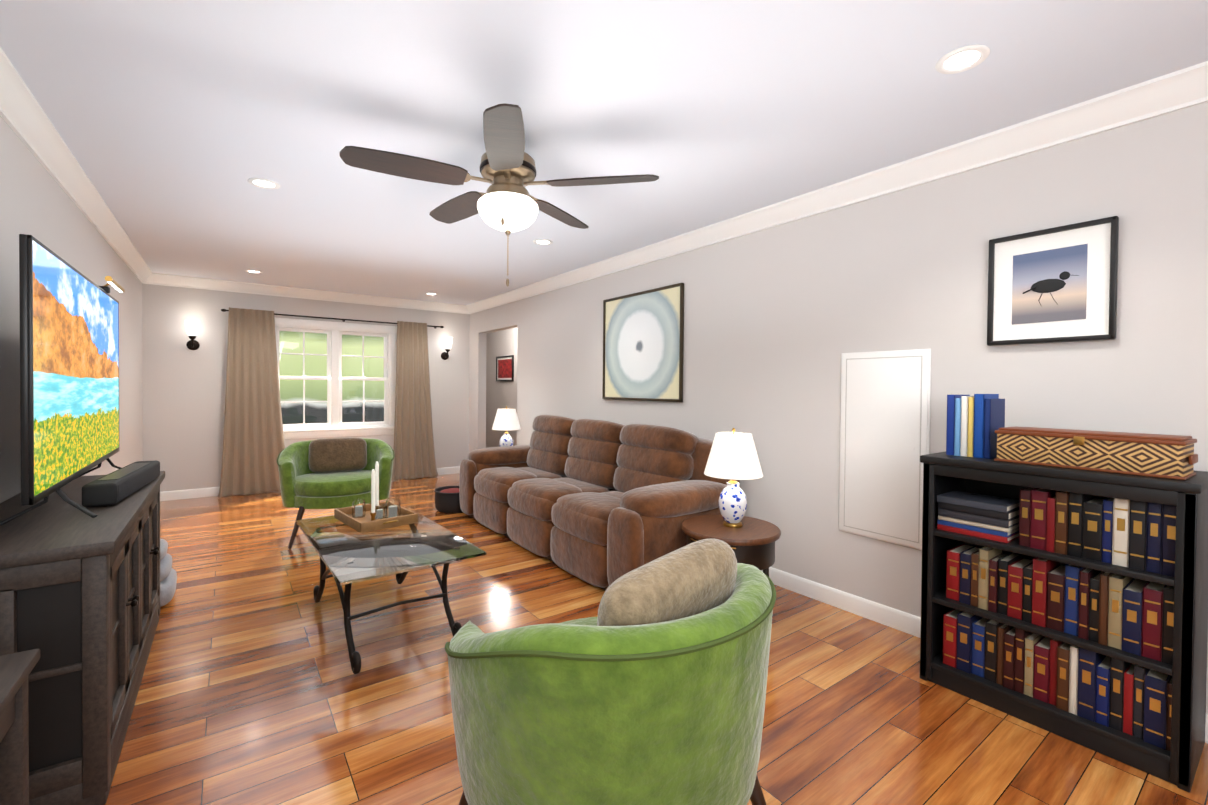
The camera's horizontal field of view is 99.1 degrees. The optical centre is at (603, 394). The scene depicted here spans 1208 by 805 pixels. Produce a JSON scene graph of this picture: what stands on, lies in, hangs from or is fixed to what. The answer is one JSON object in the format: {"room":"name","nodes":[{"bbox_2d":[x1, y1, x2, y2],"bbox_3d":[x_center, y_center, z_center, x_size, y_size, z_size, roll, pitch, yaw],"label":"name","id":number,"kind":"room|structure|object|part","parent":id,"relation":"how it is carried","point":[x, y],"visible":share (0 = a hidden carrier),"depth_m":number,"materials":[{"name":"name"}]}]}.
{"room":"living room","nodes":[
{"label":"living room","id":0,"kind":"room"},
{"bbox_2d":[0,116,142,502],"bbox_3d":[-2.037,0.012,1.456,0.120,2.440,10.110,0,1,-36],"label":"wall","id":1,"kind":"structure","parent":0,"point":[37,203],"depth_m":2.52,"materials":[{"name":"grey paint"}]},
{"bbox_2d":[0,47,155,284],"bbox_3d":[-1.943,-1.152,1.502,0.088,0.112,9.870,0,1,-36],"label":"crown molding","id":2,"kind":"structure","parent":1,"relation":"attached to","point":[24,117],"depth_m":2.56,"materials":[{"name":"white"}]},
{"bbox_2d":[142,283,469,491],"bbox_3d":[-3.480,-0.070,6.588,3.607,2.440,0.120,0,1,-36],"label":"wall","id":3,"kind":"structure","parent":0,"point":[184,389],"depth_m":5.81,"materials":[{"name":"grey paint"}]},
{"bbox_2d":[185,320,199,349],"bbox_3d":[-4.500,-0.648,5.638,0.128,0.318,0.187,0,1,-36],"label":"sconce","id":4,"kind":"object","parent":3,"relation":"attached to","point":[192,328],"visible":1,"depth_m":5.59,"materials":[{"name":"white glass"}]},
{"bbox_3d":[-4.482,-0.721,5.613,0.128,0.170,0.128,0,1,-36],"label":"lamp shade","id":5,"kind":"part","parent":4,"relation":"part of","materials":[{"name":"white glass"}]},
{"bbox_2d":[156,273,463,313],"bbox_3d":[-3.412,-1.233,6.485,3.420,0.112,0.088,0,1,-36],"label":"crown molding","id":6,"kind":"structure","parent":3,"relation":"attached to","point":[161,279],"depth_m":6.26,"materials":[{"name":"white"}]},
{"bbox_2d":[160,466,459,500],"bbox_3d":[-3.438,1.100,6.557,3.577,0.100,0.016,0,1,-36],"label":"baseboard","id":7,"kind":"structure","parent":3,"relation":"attached to","point":[212,491],"depth_m":5.75,"materials":[{"name":"white"}]},
{"bbox_2d":[218,307,443,496],"bbox_3d":[-3.300,0.081,6.533,2.554,2.118,0.184,0,1,-36],"label":"curtains","id":8,"kind":"object","parent":3,"relation":"attached to","point":[253,442],"visible":0.96,"depth_m":6.01,"materials":[{"name":"brown fabric"}]},
{"bbox_2d":[274,317,396,438],"bbox_3d":[-3.437,-0.190,6.581,1.550,1.460,0.173,0,1,-36],"label":"window","id":9,"kind":"structure","parent":3,"relation":"in","point":[334,426],"depth_m":6.57,"materials":[{"name":"white"}]},
{"bbox_2d":[441,337,452,359],"bbox_3d":[-2.224,-0.650,7.302,0.128,0.318,0.187,0,1,-36],"label":"sconce","id":10,"kind":"object","parent":3,"relation":"attached to","point":[447,342],"visible":1,"depth_m":7.25,"materials":[{"name":"white glass"}]},
{"bbox_3d":[-2.205,-0.724,7.277,0.128,0.170,0.128,0,1,-36],"label":"lamp shade","id":11,"kind":"part","parent":10,"relation":"part of","materials":[{"name":"white glass"}]},
{"bbox_2d":[486,327,517,447],"bbox_3d":[-0.845,-0.065,7.869,0.120,2.440,5.220,0,1,-36],"label":"wall","id":12,"kind":"structure","parent":0,"point":[501,394],"depth_m":9.16,"materials":[{"name":"grey paint"}]},
{"bbox_2d":[496,355,513,380],"bbox_3d":[-1.724,-0.447,8.941,0.030,0.440,0.660,0,1,-36],"label":"framed picture","id":13,"kind":"object","parent":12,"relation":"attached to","point":[504,368],"visible":1,"depth_m":8.91,"materials":[{"name":"black"}]},
{"bbox_2d":[498,358,511,377],"bbox_3d":[-1.723,-0.447,8.942,0.002,0.320,0.540,0,1,-36],"label":"art","id":14,"kind":"object","parent":13,"relation":"attached to","point":[504,364],"depth_m":8.93},
{"bbox_2d":[0,0,1207,304],"bbox_3d":[-0.709,-1.257,3.659,4.867,0.060,12.140,0,1,-36],"label":"ceiling","id":15,"kind":"structure","parent":0,"point":[178,124],"depth_m":2.12,"materials":[{"name":"white paint"}]},
{"bbox_2d":[245,270,262,273],"bbox_3d":[-3.622,-1.269,5.333,0.160,0.009,0.160,0,1,-36],"label":"recessed light","id":16,"kind":"object","parent":15,"relation":"in","point":[255,271],"visible":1,"depth_m":5.33,"materials":[{"name":"white"}]},
{"bbox_2d":[247,178,279,188],"bbox_3d":[-1.974,-1.223,2.995,0.160,0.009,0.160,0,1,-36],"label":"recessed light","id":17,"kind":"object","parent":15,"relation":"in","point":[263,183],"visible":0.98,"depth_m":2.99,"materials":[{"name":"white"}]},
{"bbox_2d":[340,103,658,286],"bbox_3d":[-0.499,-0.860,2.449,1.342,0.695,1.341,0,1,-36],"label":"fan","id":18,"kind":"object","parent":15,"relation":"hanging from","point":[507,203],"visible":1,"depth_m":2.32,"materials":[{"name":"brown wood"}]},
{"bbox_3d":[-0.455,-0.835,2.441,0.286,0.165,0.286,0,1,-36],"label":"lamp shade","id":19,"kind":"part","parent":18,"relation":"part of","materials":[{"name":"white glass"}]},
{"bbox_2d":[533,239,552,244],"bbox_3d":[-0.492,-1.226,4.152,0.160,0.009,0.160,0,1,-36],"label":"recessed light","id":20,"kind":"object","parent":15,"relation":"in","point":[542,241],"visible":1,"depth_m":4.14,"materials":[{"name":"white"}]},
{"bbox_2d":[935,44,989,73],"bbox_3d":[1.263,-1.179,1.819,0.160,0.009,0.160,0,1,-36],"label":"recessed light","id":21,"kind":"object","parent":15,"relation":"in","point":[963,59],"visible":1,"depth_m":1.81,"materials":[{"name":"white"}]},
{"bbox_2d":[104,473,1207,804],"bbox_3d":[-0.731,1.243,3.693,4.867,0.060,12.140,0,1,-36],"label":"floor","id":22,"kind":"structure","parent":0,"point":[254,689],"depth_m":2.10,"materials":[{"name":"brown wood"}]},
{"bbox_2d":[0,649,39,804],"bbox_3d":[-1.363,0.940,0.945,0.335,0.610,0.610,0,1,-36],"label":"side table","id":23,"kind":"object","parent":22,"relation":"on","point":[16,669],"visible":1,"depth_m":1.22,"materials":[{"name":"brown wood"}]},
{"bbox_2d":[0,471,164,804],"bbox_3d":[-2.094,0.823,2.038,0.453,0.799,1.550,0,1,-36],"label":"console","id":24,"kind":"object","parent":22,"relation":"on","point":[79,599],"visible":0.92,"depth_m":1.53,"materials":[{"name":"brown wood"}]},
{"bbox_2d":[0,234,124,525],"bbox_3d":[-2.157,-0.058,2.129,0.240,0.956,1.520,0,1,-36],"label":"tv","id":25,"kind":"object","parent":24,"relation":"on","point":[69,372],"visible":1,"depth_m":1.80,"materials":[{"name":"black plastic"}]},
{"bbox_2d":[82,460,159,506],"bbox_3d":[-2.072,0.375,2.237,0.101,0.090,0.700,0,1,-30],"label":"soundbar","id":26,"kind":"object","parent":24,"relation":"on","point":[115,487],"visible":1,"depth_m":2.04,"materials":[{"name":"black plastic"}]},
{"bbox_2d":[160,539,176,606],"bbox_3d":[-2.715,1.034,2.944,0.420,0.340,0.500,0,1,-36],"label":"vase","id":27,"kind":"object","parent":22,"relation":"on","point":[168,577],"visible":0.08,"depth_m":2.95,"materials":[{"name":"grey"}]},
{"bbox_2d":[277,438,394,548],"bbox_3d":[-2.285,0.791,4.434,0.887,0.801,0.751,0,1,-27],"label":"armchair","id":28,"kind":"object","parent":22,"relation":"on","point":[329,473],"visible":0.85,"depth_m":4.38,"materials":[{"name":"green fabric"}]},
{"bbox_2d":[308,438,366,472],"bbox_3d":[-2.350,0.535,4.561,0.460,0.300,0.140,0,-16,-27],"label":"pillow","id":29,"kind":"object","parent":28,"relation":"on","point":[328,455],"depth_m":4.51,"materials":[{"name":"brown fabric"}]},
{"bbox_2d":[296,506,486,673],"bbox_3d":[-1.185,0.977,2.748,0.640,0.460,1.200,0,1,-38],"label":"coffee table","id":30,"kind":"object","parent":22,"relation":"on","point":[348,555],"visible":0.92,"depth_m":2.52,"materials":[{"name":"clear glass"}]},
{"bbox_2d":[334,461,417,532],"bbox_3d":[-1.344,0.570,3.033,0.320,0.340,0.486,0,1,-44],"label":"tray","id":31,"kind":"object","parent":30,"relation":"on","point":[360,515],"visible":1,"depth_m":2.99,"materials":[{"name":"brown wood"}]},
{"bbox_2d":[434,486,461,512],"bbox_3d":[-1.555,1.078,5.305,0.372,0.208,0.407,0,1,-36],"label":"basket","id":32,"kind":"object","parent":22,"relation":"on","point":[447,499],"visible":0.65,"depth_m":5.14,"materials":[{"name":"black"}]},
{"bbox_2d":[459,415,739,590],"bbox_3d":[-0.223,0.710,4.258,1.015,0.996,2.770,0,1,-36],"label":"sofa","id":33,"kind":"object","parent":22,"relation":"on","point":[603,504],"visible":0.88,"depth_m":3.71,"materials":[{"name":"brown fabric"}]},
{"bbox_2d":[445,538,775,804],"bbox_3d":[0.046,0.811,1.386,0.887,0.885,0.751,0,1,-36],"label":"armchair","id":34,"kind":"object","parent":22,"relation":"on","point":[647,685],"visible":1,"depth_m":1.06,"materials":[{"name":"green fabric"}]},
{"bbox_2d":[682,514,780,576],"bbox_3d":[0.705,0.986,2.891,0.540,0.499,0.540,1,1,39],"label":"end table","id":35,"kind":"object","parent":22,"relation":"on","point":[751,541],"visible":0.44,"depth_m":2.74,"materials":[{"name":"brown wood"}]},
{"bbox_2d":[704,428,762,527],"bbox_3d":[0.726,0.460,2.896,0.323,0.550,0.323,0,1,-36],"label":"lamp","id":36,"kind":"object","parent":35,"relation":"on","point":[733,456],"visible":1,"depth_m":2.81,"materials":[{"name":"white fabric"}]},
{"bbox_3d":[0.727,0.336,2.894,0.323,0.232,0.323,0,1,-36],"label":"lamp shade","id":37,"kind":"part","parent":36,"relation":"part of","materials":[{"name":"white fabric"}]},
{"bbox_2d":[920,394,1207,792],"bbox_3d":[1.784,0.629,2.056,0.416,1.255,0.810,0,1,-36],"label":"bookcase","id":38,"kind":"object","parent":22,"relation":"on","point":[1069,604],"visible":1,"depth_m":1.89,"materials":[{"name":"black wood"}]},
{"bbox_2d":[946,394,1005,458],"bbox_3d":[1.626,0.132,2.256,0.170,0.270,0.162,0,1,-36],"label":"books","id":39,"kind":"object","parent":38,"relation":"on","point":[972,421],"depth_m":2.20,"materials":[{"name":"blue paper"}]},
{"bbox_2d":[994,426,1197,479],"bbox_3d":[1.807,0.206,1.929,0.205,0.134,0.538,0,1,-34],"label":"decorative box","id":40,"kind":"object","parent":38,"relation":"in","point":[1160,456],"visible":1,"depth_m":1.83,"materials":[{"name":"brown wood"}]},
{"bbox_3d":[-1.099,0.930,5.833,0.540,0.499,0.540,0,1,-41],"label":"end table","id":41,"kind":"object","parent":22,"relation":"on","visible":0},
{"bbox_2d":[492,406,520,446],"bbox_3d":[-1.106,0.404,5.842,0.323,0.550,0.323,0,1,-36],"label":"lamp","id":42,"kind":"object","parent":41,"relation":"on","point":[506,420],"visible":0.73,"depth_m":5.75,"materials":[{"name":"white fabric"}]},
{"bbox_3d":[-1.105,0.280,5.841,0.323,0.232,0.323,0,1,-36],"label":"lamp shade","id":43,"kind":"part","parent":42,"relation":"part of","materials":[{"name":"white fabric"}]},
{"bbox_2d":[469,102,1207,713],"bbox_3d":[0.972,0.008,3.655,0.120,2.440,10.110,0,1,-36],"label":"wall","id":44,"kind":"structure","parent":0,"point":[779,320],"depth_m":2.77,"materials":[{"name":"grey paint"}]},
{"bbox_2d":[602,283,683,401],"bbox_3d":[0.305,-0.413,4.436,0.030,0.930,1.040,0,1,-36],"label":"picture","id":45,"kind":"object","parent":44,"relation":"attached to","point":[643,341],"visible":0.96,"depth_m":4.37,"materials":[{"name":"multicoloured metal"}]},
{"bbox_2d":[464,61,1207,313],"bbox_3d":[0.897,-1.155,3.578,0.088,0.112,9.870,0,1,-36],"label":"crown molding","id":46,"kind":"structure","parent":44,"relation":"attached to","point":[1187,87],"depth_m":2.53,"materials":[{"name":"white"}]},
{"bbox_2d":[839,349,930,549],"bbox_3d":[1.506,0.280,2.800,0.023,1.030,0.470,0,1,-36],"label":"panel frame","id":47,"kind":"object","parent":44,"relation":"attached to","point":[885,424],"visible":0.92,"depth_m":2.78,"materials":[{"name":"white paint"}]},
{"bbox_2d":[760,567,1207,742],"bbox_3d":[1.367,1.191,3.002,0.016,0.100,8.310,0,1,-36],"label":"baseboard","id":48,"kind":"structure","parent":44,"relation":"attached to","point":[860,606],"depth_m":2.93,"materials":[{"name":"white"}]},
{"bbox_2d":[987,216,1118,345],"bbox_3d":[1.919,-0.469,2.228,0.030,0.490,0.430,0,1,-36],"label":"framed picture","id":49,"kind":"object","parent":44,"relation":"attached to","point":[1054,284],"visible":1,"depth_m":2.21},
{"bbox_2d":[1011,243,1087,324],"bbox_3d":[1.918,-0.469,2.228,0.024,0.310,0.250,0,1,-36],"label":"art","id":50,"kind":"object","parent":49,"relation":"attached to","point":[1049,284],"depth_m":2.22,"materials":[{"name":"multicoloured"}]},
{"label":"outside","id":51,"kind":"structure","parent":0,"visible":0},
{"bbox_2d":[279,331,383,423],"bbox_3d":[-5.640,-0.914,9.874,12.000,6.000,1.192,0,1,-36],"label":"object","id":52,"kind":"structure","parent":51,"point":[286,339],"depth_m":10.28,"materials":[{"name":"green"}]}
]}

